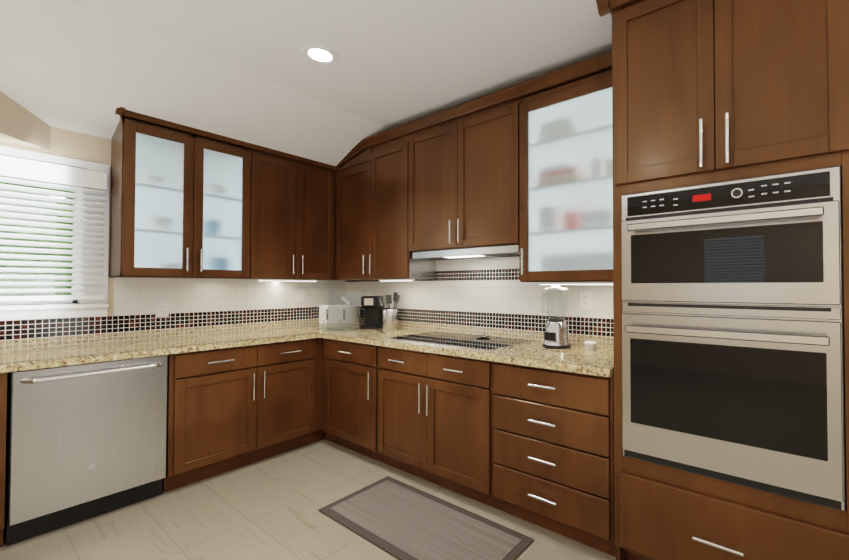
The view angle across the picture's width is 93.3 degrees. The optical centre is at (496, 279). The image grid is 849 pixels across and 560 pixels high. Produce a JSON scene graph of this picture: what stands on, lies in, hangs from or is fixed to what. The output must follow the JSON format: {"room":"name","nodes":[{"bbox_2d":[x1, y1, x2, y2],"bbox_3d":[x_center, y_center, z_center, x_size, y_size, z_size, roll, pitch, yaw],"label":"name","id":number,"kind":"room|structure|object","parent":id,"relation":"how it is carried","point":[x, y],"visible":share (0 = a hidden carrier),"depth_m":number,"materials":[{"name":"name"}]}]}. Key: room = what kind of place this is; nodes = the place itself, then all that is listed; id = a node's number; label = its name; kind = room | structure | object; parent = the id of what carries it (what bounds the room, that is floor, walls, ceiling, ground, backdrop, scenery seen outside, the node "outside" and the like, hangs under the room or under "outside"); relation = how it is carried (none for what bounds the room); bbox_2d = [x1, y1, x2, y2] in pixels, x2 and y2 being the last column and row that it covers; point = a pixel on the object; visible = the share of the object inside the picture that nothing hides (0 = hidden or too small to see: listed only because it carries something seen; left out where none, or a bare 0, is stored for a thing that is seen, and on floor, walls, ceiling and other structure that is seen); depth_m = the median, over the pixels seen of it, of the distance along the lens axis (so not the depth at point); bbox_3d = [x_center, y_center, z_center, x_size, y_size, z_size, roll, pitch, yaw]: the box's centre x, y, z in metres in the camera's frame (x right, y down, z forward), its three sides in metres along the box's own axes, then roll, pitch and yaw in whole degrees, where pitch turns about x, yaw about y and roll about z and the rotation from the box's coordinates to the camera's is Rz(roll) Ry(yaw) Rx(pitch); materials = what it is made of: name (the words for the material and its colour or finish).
{"room":"kitchen","nodes":[
{"label":"kitchen","id":0,"kind":"room"},
{"bbox_2d":[0,91,344,350],"bbox_3d":[-3.155,-0.054,1.804,0.390,2.750,5.600,-1,-1,36],"label":"wall","id":1,"kind":"structure","parent":0,"point":[204,306],"depth_m":2.82,"materials":[{"name":"beige paint"}]},
{"bbox_2d":[0,145,109,320],"bbox_3d":[-3.003,-0.274,2.165,0.210,1.020,1.258,-1,-1,36],"label":"window","id":2,"kind":"structure","parent":1,"relation":"in","point":[87,183],"depth_m":2.44,"materials":[{"name":"white plastic"}]},
{"bbox_2d":[156,301,168,316],"bbox_3d":[-2.448,0.213,2.893,0.008,0.116,0.072,-1,-1,36],"label":"electrical outlet","id":3,"kind":"object","parent":1,"relation":"attached to","point":[162,308],"visible":1,"depth_m":2.89,"materials":[{"name":"white plastic"}]},
{"bbox_2d":[109,107,252,278],"bbox_3d":[-2.271,-0.556,2.886,0.312,1.083,0.746,-1,-1,36],"label":"upper cabinet","id":4,"kind":"object","parent":1,"relation":"attached to","point":[180,204],"depth_m":2.72,"materials":[{"name":"brown wood"}]},
{"bbox_2d":[249,149,335,281],"bbox_3d":[-1.735,-0.506,3.595,0.353,1.040,1.030,-1,-1,36],"label":"upper cabinet","id":5,"kind":"object","parent":1,"relation":"attached to","point":[293,222],"visible":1,"depth_m":3.35,"materials":[{"name":"brown wood"}]},
{"bbox_2d":[297,290,304,301],"bbox_3d":[-1.845,0.151,3.729,0.009,0.116,0.072,-1,-1,36],"label":"light switch","id":6,"kind":"object","parent":1,"relation":"attached to","point":[300,295],"visible":1,"depth_m":3.73,"materials":[{"name":"white plastic"}]},
{"bbox_2d":[0,0,611,165],"bbox_3d":[-0.702,-1.211,0.053,6.400,0.494,5.800,-1,-1,36],"label":"ceiling","id":7,"kind":"structure","parent":0,"point":[244,70],"depth_m":2.24,"materials":[{"name":"white paint"}]},
{"bbox_2d":[301,44,338,65],"bbox_3d":[-1.020,-1.296,2.281,0.204,0.011,0.204,-1,-1,36],"label":"recessed light","id":8,"kind":"object","parent":7,"relation":"in","point":[316,54],"visible":1,"depth_m":2.27,"materials":[{"name":"white plastic"}]},
{"bbox_2d":[0,439,615,559],"bbox_3d":[-0.702,1.342,0.013,6.400,0.100,5.800,-1,-1,36],"label":"floor","id":9,"kind":"structure","parent":0,"point":[266,508],"depth_m":2.15,"materials":[{"name":"tile"}]},
{"bbox_2d":[0,373,6,546],"bbox_3d":[-2.879,0.882,1.716,0.668,0.874,0.905,-1,-1,36],"label":"base cabinet","id":10,"kind":"object","parent":9,"relation":"on","point":[3,395],"visible":0.8,"depth_m":1.92,"materials":[{"name":"brown wood"}]},
{"bbox_2d":[3,355,167,545],"bbox_3d":[-2.411,0.891,2.325,0.670,0.876,0.605,-1,-1,36],"label":"dishwasher","id":11,"kind":"object","parent":9,"relation":"on","point":[86,441],"visible":0.94,"depth_m":2.12,"materials":[{"name":"grey metal"}]},
{"bbox_2d":[162,338,317,492],"bbox_3d":[-1.987,0.902,2.988,0.627,0.874,0.942,-1,-1,36],"label":"base cabinet","id":12,"kind":"object","parent":9,"relation":"on","point":[229,409],"depth_m":2.74,"materials":[{"name":"brown wood"}]},
{"bbox_2d":[0,324,363,372],"bbox_3d":[-2.246,0.438,2.615,0.651,0.038,3.192,-1,-1,36],"label":"countertop","id":13,"kind":"structure","parent":12,"relation":"on","point":[38,358],"depth_m":2.45,"materials":[{"name":"stone"}]},
{"bbox_2d":[319,304,356,326],"bbox_3d":[-1.528,0.336,3.801,0.310,0.204,0.224,0,-1,-9],"label":"toaster","id":14,"kind":"object","parent":13,"relation":"on","point":[323,312],"visible":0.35,"depth_m":3.71,"materials":[{"name":"white plastic"}]},
{"bbox_2d":[318,338,324,440],"bbox_3d":[-1.533,0.912,3.617,0.627,0.874,0.722,-1,-1,36],"label":"base cabinet","id":15,"kind":"object","parent":9,"relation":"on","point":[321,434],"depth_m":3.24,"materials":[{"name":"brown wood"}]},
{"bbox_2d":[323,338,386,463],"bbox_3d":[-1.008,0.907,3.272,0.809,0.874,0.668,-1,-1,36],"label":"base cabinet","id":16,"kind":"object","parent":9,"relation":"on","point":[350,395],"visible":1,"depth_m":2.99,"materials":[{"name":"brown wood"}]},
{"bbox_2d":[318,476,533,559],"bbox_3d":[-0.417,1.319,2.135,1.140,0.012,0.495,-1,-1,36],"label":"rug","id":17,"kind":"object","parent":9,"relation":"on","point":[396,519],"visible":0.95,"depth_m":2.10,"materials":[{"name":"grey fabric"}]},
{"bbox_2d":[378,346,500,509],"bbox_3d":[-0.271,0.898,2.740,1.008,0.874,0.668,-1,-1,36],"label":"base cabinet","id":18,"kind":"object","parent":9,"relation":"on","point":[435,418],"visible":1,"depth_m":2.45,"materials":[{"name":"brown wood"}]},
{"bbox_2d":[320,327,613,376],"bbox_3d":[-0.265,0.441,2.753,2.384,0.038,0.651,-1,-1,36],"label":"countertop","id":19,"kind":"structure","parent":18,"relation":"on","point":[580,359],"depth_m":2.29,"materials":[{"name":"stone"}]},
{"bbox_2d":[322,291,360,330],"bbox_3d":[-1.338,0.263,3.414,0.280,0.338,0.142,0,-1,1],"label":"acrylic stand","id":20,"kind":"object","parent":19,"relation":"on","point":[349,303],"visible":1,"depth_m":3.45,"materials":[{"name":"grey"}]},
{"bbox_2d":[360,295,382,328],"bbox_3d":[-1.127,0.285,3.569,0.150,0.299,0.210,0,-1,1],"label":"coffee maker","id":21,"kind":"object","parent":19,"relation":"on","point":[373,311],"visible":0.98,"depth_m":3.57,"materials":[{"name":"black plastic"}]},
{"bbox_2d":[380,292,399,330],"bbox_3d":[-0.935,0.270,3.423,0.184,0.324,0.157,-1,-1,36],"label":"utensil crock","id":22,"kind":"object","parent":19,"relation":"on","point":[390,319],"visible":1,"depth_m":3.39,"materials":[{"name":"silver metal"}]},
{"bbox_2d":[384,331,534,351],"bbox_3d":[-0.271,0.417,2.753,0.942,0.008,0.517,-1,-1,36],"label":"cooktop","id":23,"kind":"object","parent":19,"relation":"in","point":[467,341],"visible":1,"depth_m":2.70,"materials":[{"name":"black glass"}]},
{"bbox_2d":[471,334,490,336],"bbox_3d":[-0.117,0.407,2.886,0.165,0.012,0.110,-1,-1,36],"label":"spoon rest","id":24,"kind":"object","parent":23,"relation":"on","point":[483,335],"visible":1,"depth_m":2.90,"materials":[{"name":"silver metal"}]},
{"bbox_2d":[541,285,570,348],"bbox_3d":[0.369,0.224,2.465,0.190,0.385,0.180,-1,-1,36],"label":"blender","id":25,"kind":"object","parent":19,"relation":"on","point":[556,333],"visible":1,"depth_m":2.40,"materials":[{"name":"silver metal"}]},
{"bbox_2d":[585,341,596,350],"bbox_3d":[0.557,0.390,2.338,0.072,0.050,0.072,-1,-1,36],"label":"jar","id":26,"kind":"object","parent":19,"relation":"on","point":[590,345],"visible":0.98,"depth_m":2.31,"materials":[{"name":"beige ceramic"}]},
{"bbox_2d":[493,362,615,556],"bbox_3d":[0.418,0.890,2.243,0.688,0.874,0.668,-1,-1,36],"label":"base cabinet","id":27,"kind":"object","parent":9,"relation":"on","point":[553,450],"visible":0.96,"depth_m":1.97,"materials":[{"name":"brown wood"}]},
{"bbox_2d":[596,0,848,559],"bbox_3d":[1.037,0.008,1.799,0.943,2.625,0.687,-1,-1,36],"label":"tall cabinet","id":28,"kind":"object","parent":9,"relation":"on","point":[708,91],"visible":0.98,"depth_m":1.55,"materials":[{"name":"brown wood"}]},
{"bbox_2d":[621,166,844,510],"bbox_3d":[1.014,0.201,1.759,0.750,1.167,0.670,-1,-1,36],"label":"wall oven","id":29,"kind":"object","parent":28,"relation":"in","point":[732,335],"visible":1,"depth_m":1.49,"materials":[{"name":"grey metal"}]},
{"bbox_2d":[345,256,612,346],"bbox_3d":[0.962,-0.046,2.359,6.420,2.750,0.125,-1,-1,36],"label":"wall","id":30,"kind":"structure","parent":0,"point":[495,297],"depth_m":3.01,"materials":[{"name":"beige paint"}]},
{"bbox_2d":[335,139,378,279],"bbox_3d":[-1.234,-0.604,3.653,0.575,1.203,0.353,-1,-1,36],"label":"upper cabinet","id":31,"kind":"object","parent":30,"relation":"attached to","point":[353,210],"visible":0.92,"depth_m":3.52,"materials":[{"name":"brown wood"}]},
{"bbox_2d":[367,123,435,280],"bbox_3d":[-0.798,-0.609,3.364,0.468,1.203,0.312,-1,-1,36],"label":"upper cabinet","id":32,"kind":"object","parent":30,"relation":"attached to","point":[390,258],"depth_m":3.23,"materials":[{"name":"brown wood"}]},
{"bbox_2d":[408,98,519,251],"bbox_3d":[-0.200,-0.691,2.908,1.029,0.933,0.353,-1,-1,36],"label":"upper cabinet","id":33,"kind":"object","parent":30,"relation":"attached to","point":[463,184],"visible":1,"depth_m":2.76,"materials":[{"name":"brown wood"}]},
{"bbox_2d":[412,244,519,260],"bbox_3d":[-0.181,-0.194,2.928,0.993,0.056,0.278,-1,-1,36],"label":"hood insert","id":34,"kind":"object","parent":33,"relation":"attached to","point":[484,252],"visible":0.88,"depth_m":2.82,"materials":[{"name":"silver metal"}]},
{"bbox_2d":[519,68,612,284],"bbox_3d":[0.506,-0.568,2.397,0.710,1.194,0.353,-1,-1,36],"label":"upper cabinet","id":35,"kind":"object","parent":30,"relation":"attached to","point":[566,181],"visible":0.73,"depth_m":2.31,"materials":[{"name":"brown wood"}]},
{"bbox_2d":[580,291,590,309],"bbox_3d":[0.573,0.132,2.553,0.072,0.116,0.008,-1,-1,36],"label":"electrical outlet","id":36,"kind":"object","parent":30,"relation":"attached to","point":[585,300],"visible":1,"depth_m":2.55,"materials":[{"name":"white plastic"}]},
{"label":"outside","id":37,"kind":"structure","parent":0,"visible":0},
{"bbox_2d":[0,182,72,295],"bbox_3d":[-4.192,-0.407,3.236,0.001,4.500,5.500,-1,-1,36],"label":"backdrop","id":38,"kind":"structure","parent":37,"point":[34,267],"depth_m":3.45,"materials":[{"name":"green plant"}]}
]}

